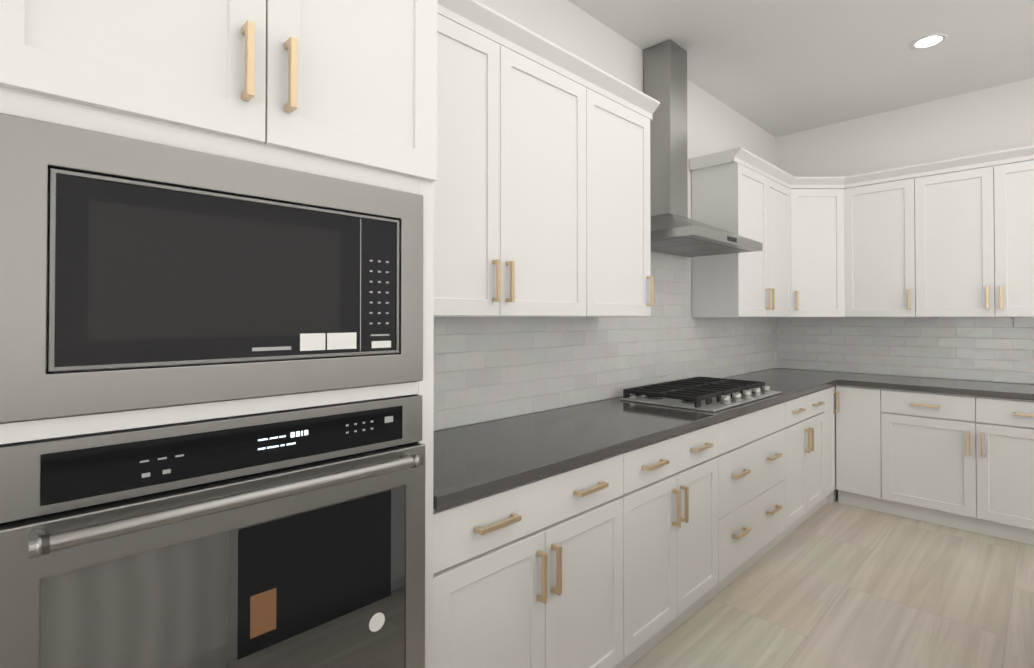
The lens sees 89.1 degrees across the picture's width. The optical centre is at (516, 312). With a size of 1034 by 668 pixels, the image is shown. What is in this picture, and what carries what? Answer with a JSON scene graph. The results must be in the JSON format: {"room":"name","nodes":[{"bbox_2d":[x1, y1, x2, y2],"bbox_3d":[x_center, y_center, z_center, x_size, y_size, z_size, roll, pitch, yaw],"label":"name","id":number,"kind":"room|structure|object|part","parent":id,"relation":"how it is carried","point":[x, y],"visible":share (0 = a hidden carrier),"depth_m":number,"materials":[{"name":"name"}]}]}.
{"room":"kitchen","nodes":[
{"label":"kitchen","id":0,"kind":"room"},
{"bbox_2d":[436,0,775,430],"bbox_3d":[-0.931,-0.116,1.617,9.050,3.000,0.150,1,-1,-45],"label":"wall","id":1,"kind":"structure","parent":0,"point":[715,125],"depth_m":3.07,"materials":[{"name":"white paint"}]},
{"bbox_2d":[434,0,589,316],"bbox_3d":[-0.173,-0.525,2.032,1.021,1.084,0.320,1,-1,-45],"label":"upper cabinet","id":2,"kind":"object","parent":1,"relation":"attached to","point":[542,196],"depth_m":1.94,"materials":[{"name":"white wood"}]},
{"bbox_3d":[2.016,-1.027,2.084,4.203,0.080,3.329,1,-1,-45],"label":"crown","id":3,"kind":"part","parent":2,"relation":"part of","materials":[{"name":"white wood"}]},
{"bbox_2d":[433,251,776,430],"bbox_3d":[0.848,0.012,3.263,4.205,0.943,0.006,1,-1,-45],"label":"backsplash","id":4,"kind":"structure","parent":1,"relation":"attached to","point":[489,368],"depth_m":2.77,"materials":[{"name":"tile"}]},
{"bbox_2d":[590,64,653,316],"bbox_3d":[0.376,-0.519,2.574,0.521,1.084,0.320,1,-1,-45],"label":"upper cabinet","id":5,"kind":"object","parent":1,"relation":"attached to","point":[621,280],"depth_m":2.46,"materials":[{"name":"white wood"}]},
{"bbox_2d":[643,39,762,256],"bbox_3d":[1.016,-0.986,3.086,0.888,1.223,0.496,1,-1,-45],"label":"range hood","id":6,"kind":"object","parent":1,"relation":"attached to","point":[675,230],"visible":0.75,"depth_m":3.10,"materials":[{"name":"silver metal"}]},
{"bbox_2d":[690,148,769,316],"bbox_3d":[1.493,-0.508,3.676,0.498,1.084,0.320,1,-1,-45],"label":"upper cabinet","id":7,"kind":"object","parent":1,"relation":"attached to","point":[731,188],"depth_m":3.52,"materials":[{"name":"white wood"}]},
{"bbox_2d":[770,164,793,316],"bbox_3d":[1.847,-0.504,4.026,0.498,1.084,0.320,1,-1,-45],"label":"upper cabinet","id":8,"kind":"object","parent":1,"relation":"attached to","point":[781,183],"depth_m":3.95,"materials":[{"name":"white wood"}]},
{"bbox_2d":[794,177,845,316],"bbox_3d":[2.337,-0.506,4.090,0.303,1.080,0.303,1,-1,-45],"label":"upper cabinet","id":9,"kind":"object","parent":1,"relation":"attached to","point":[819,202],"depth_m":4.09,"materials":[{"name":"white wood"}]},
{"bbox_2d":[568,0,1033,136],"bbox_3d":[1.405,-1.690,-0.733,9.450,0.100,6.900,1,-1,-45],"label":"ceiling","id":10,"kind":"structure","parent":0,"point":[776,68],"depth_m":3.19,"materials":[{"name":"white paint"}]},
{"bbox_2d":[910,33,947,49],"bbox_3d":[2.430,-1.597,3.103,0.176,0.009,0.176,1,-1,-45],"label":"recessed light","id":11,"kind":"object","parent":10,"relation":"in","point":[928,41],"visible":1,"depth_m":3.10,"materials":[{"name":"white plastic"}]},
{"bbox_2d":[629,499,1033,667],"bbox_3d":[1.405,1.399,-0.764,9.450,0.080,6.900,1,-1,-45],"label":"floor","id":12,"kind":"structure","parent":0,"point":[836,584],"depth_m":2.50,"materials":[{"name":"wood"}]},
{"bbox_2d":[0,0,436,667],"bbox_3d":[-0.694,0.152,1.232,0.830,2.455,0.718,1,-1,-45],"label":"tall cabinet","id":13,"kind":"object","parent":12,"relation":"on","point":[216,332],"visible":1,"depth_m":0.97,"materials":[{"name":"white wood"}]},
{"bbox_2d":[0,113,422,422],"bbox_3d":[-0.523,-0.063,1.054,0.757,0.458,0.064,1,-1,-45],"label":"microwave","id":14,"kind":"object","parent":13,"relation":"in","point":[140,275],"depth_m":0.95,"materials":[{"name":"silver metal"}]},
{"bbox_2d":[0,394,424,667],"bbox_3d":[-0.495,0.562,1.020,0.757,0.718,0.142,1,-1,-45],"label":"wall oven","id":15,"kind":"object","parent":13,"relation":"in","point":[289,535],"depth_m":0.97,"materials":[{"name":"silver metal"}]},
{"bbox_2d":[433,450,628,667],"bbox_3d":[-0.128,0.948,1.855,0.858,0.876,0.616,1,-1,-45],"label":"base cabinet","id":16,"kind":"object","parent":12,"relation":"on","point":[627,559],"depth_m":1.61,"materials":[{"name":"white wood"}]},
{"bbox_2d":[629,421,724,666],"bbox_3d":[0.459,0.954,2.434,0.790,0.876,0.616,1,-1,-45],"label":"base cabinet","id":17,"kind":"object","parent":12,"relation":"on","point":[677,514],"depth_m":2.19,"materials":[{"name":"white wood"}]},
{"bbox_2d":[721,400,788,586],"bbox_3d":[1.062,0.960,3.029,0.905,0.876,0.616,1,-1,-45],"label":"base cabinet","id":18,"kind":"object","parent":12,"relation":"on","point":[754,444],"depth_m":2.80,"materials":[{"name":"white wood"}]},
{"bbox_2d":[789,387,828,533],"bbox_3d":[1.660,0.966,3.620,0.775,0.876,0.616,1,-1,-45],"label":"base cabinet","id":19,"kind":"object","parent":12,"relation":"on","point":[808,413],"depth_m":3.42,"materials":[{"name":"white wood"}]},
{"bbox_2d":[433,368,848,510],"bbox_3d":[1.071,0.502,3.028,4.204,0.037,0.640,1,-1,-45],"label":"countertop","id":20,"kind":"structure","parent":19,"relation":"on","point":[475,461],"depth_m":2.02,"materials":[{"name":"stone"}]},
{"bbox_2d":[620,376,781,411],"bbox_3d":[1.075,0.452,3.011,0.914,0.060,0.533,1,-1,-45],"label":"cooktop","id":21,"kind":"object","parent":20,"relation":"in","point":[709,394],"visible":1,"depth_m":2.86,"materials":[{"name":"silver metal"}]},
{"bbox_2d":[829,385,836,503],"bbox_3d":[2.026,0.969,3.981,0.255,0.876,0.616,1,-1,-45],"label":"base cabinet","id":22,"kind":"object","parent":12,"relation":"on","point":[833,389],"depth_m":3.82,"materials":[{"name":"white wood"}]},
{"bbox_2d":[837,385,884,512],"bbox_3d":[2.654,0.969,3.971,0.616,0.876,0.278,1,-1,-45],"label":"base cabinet","id":23,"kind":"object","parent":12,"relation":"on","point":[860,447],"depth_m":3.75,"materials":[{"name":"white wood"}]},
{"bbox_2d":[841,373,1033,399],"bbox_3d":[3.511,0.502,3.093,0.640,0.037,2.657,1,-1,-45],"label":"countertop","id":24,"kind":"structure","parent":23,"relation":"on","point":[937,385],"depth_m":3.55,"materials":[{"name":"stone"}]},
{"bbox_2d":[881,388,980,533],"bbox_3d":[2.928,0.966,3.694,0.616,0.876,0.500,1,-1,-45],"label":"base cabinet","id":25,"kind":"object","parent":12,"relation":"on","point":[933,462],"depth_m":3.46,"materials":[{"name":"white wood"}]},
{"bbox_2d":[977,396,1033,544],"bbox_3d":[3.279,0.963,3.338,0.616,0.876,0.500,1,-1,-45],"label":"base cabinet","id":26,"kind":"object","parent":12,"relation":"on","point":[1005,426],"depth_m":3.21,"materials":[{"name":"white wood"}]},
{"bbox_2d":[776,78,1033,383],"bbox_3d":[4.678,-0.107,2.483,0.150,3.000,6.800,1,-1,-45],"label":"wall","id":27,"kind":"structure","parent":0,"point":[994,119],"depth_m":4.02,"materials":[{"name":"white paint"}]},
{"bbox_2d":[846,165,917,316],"bbox_3d":[2.810,-0.504,4.038,0.321,1.084,0.448,1,-1,-45],"label":"upper cabinet","id":28,"kind":"object","parent":27,"relation":"attached to","point":[882,206],"depth_m":3.91,"materials":[{"name":"white wood"}]},
{"bbox_2d":[777,317,1033,383],"bbox_3d":[3.536,0.255,3.526,0.006,0.463,3.394,1,-1,-45],"label":"backsplash","id":29,"kind":"structure","parent":27,"relation":"attached to","point":[996,349],"depth_m":4.02,"materials":[{"name":"tile"}]},
{"bbox_2d":[918,145,1033,316],"bbox_3d":[3.263,-0.509,3.579,0.321,1.084,0.843,1,-1,-45],"label":"upper cabinet","id":30,"kind":"object","parent":27,"relation":"attached to","point":[976,212],"depth_m":3.53,"materials":[{"name":"white wood"}]}
]}

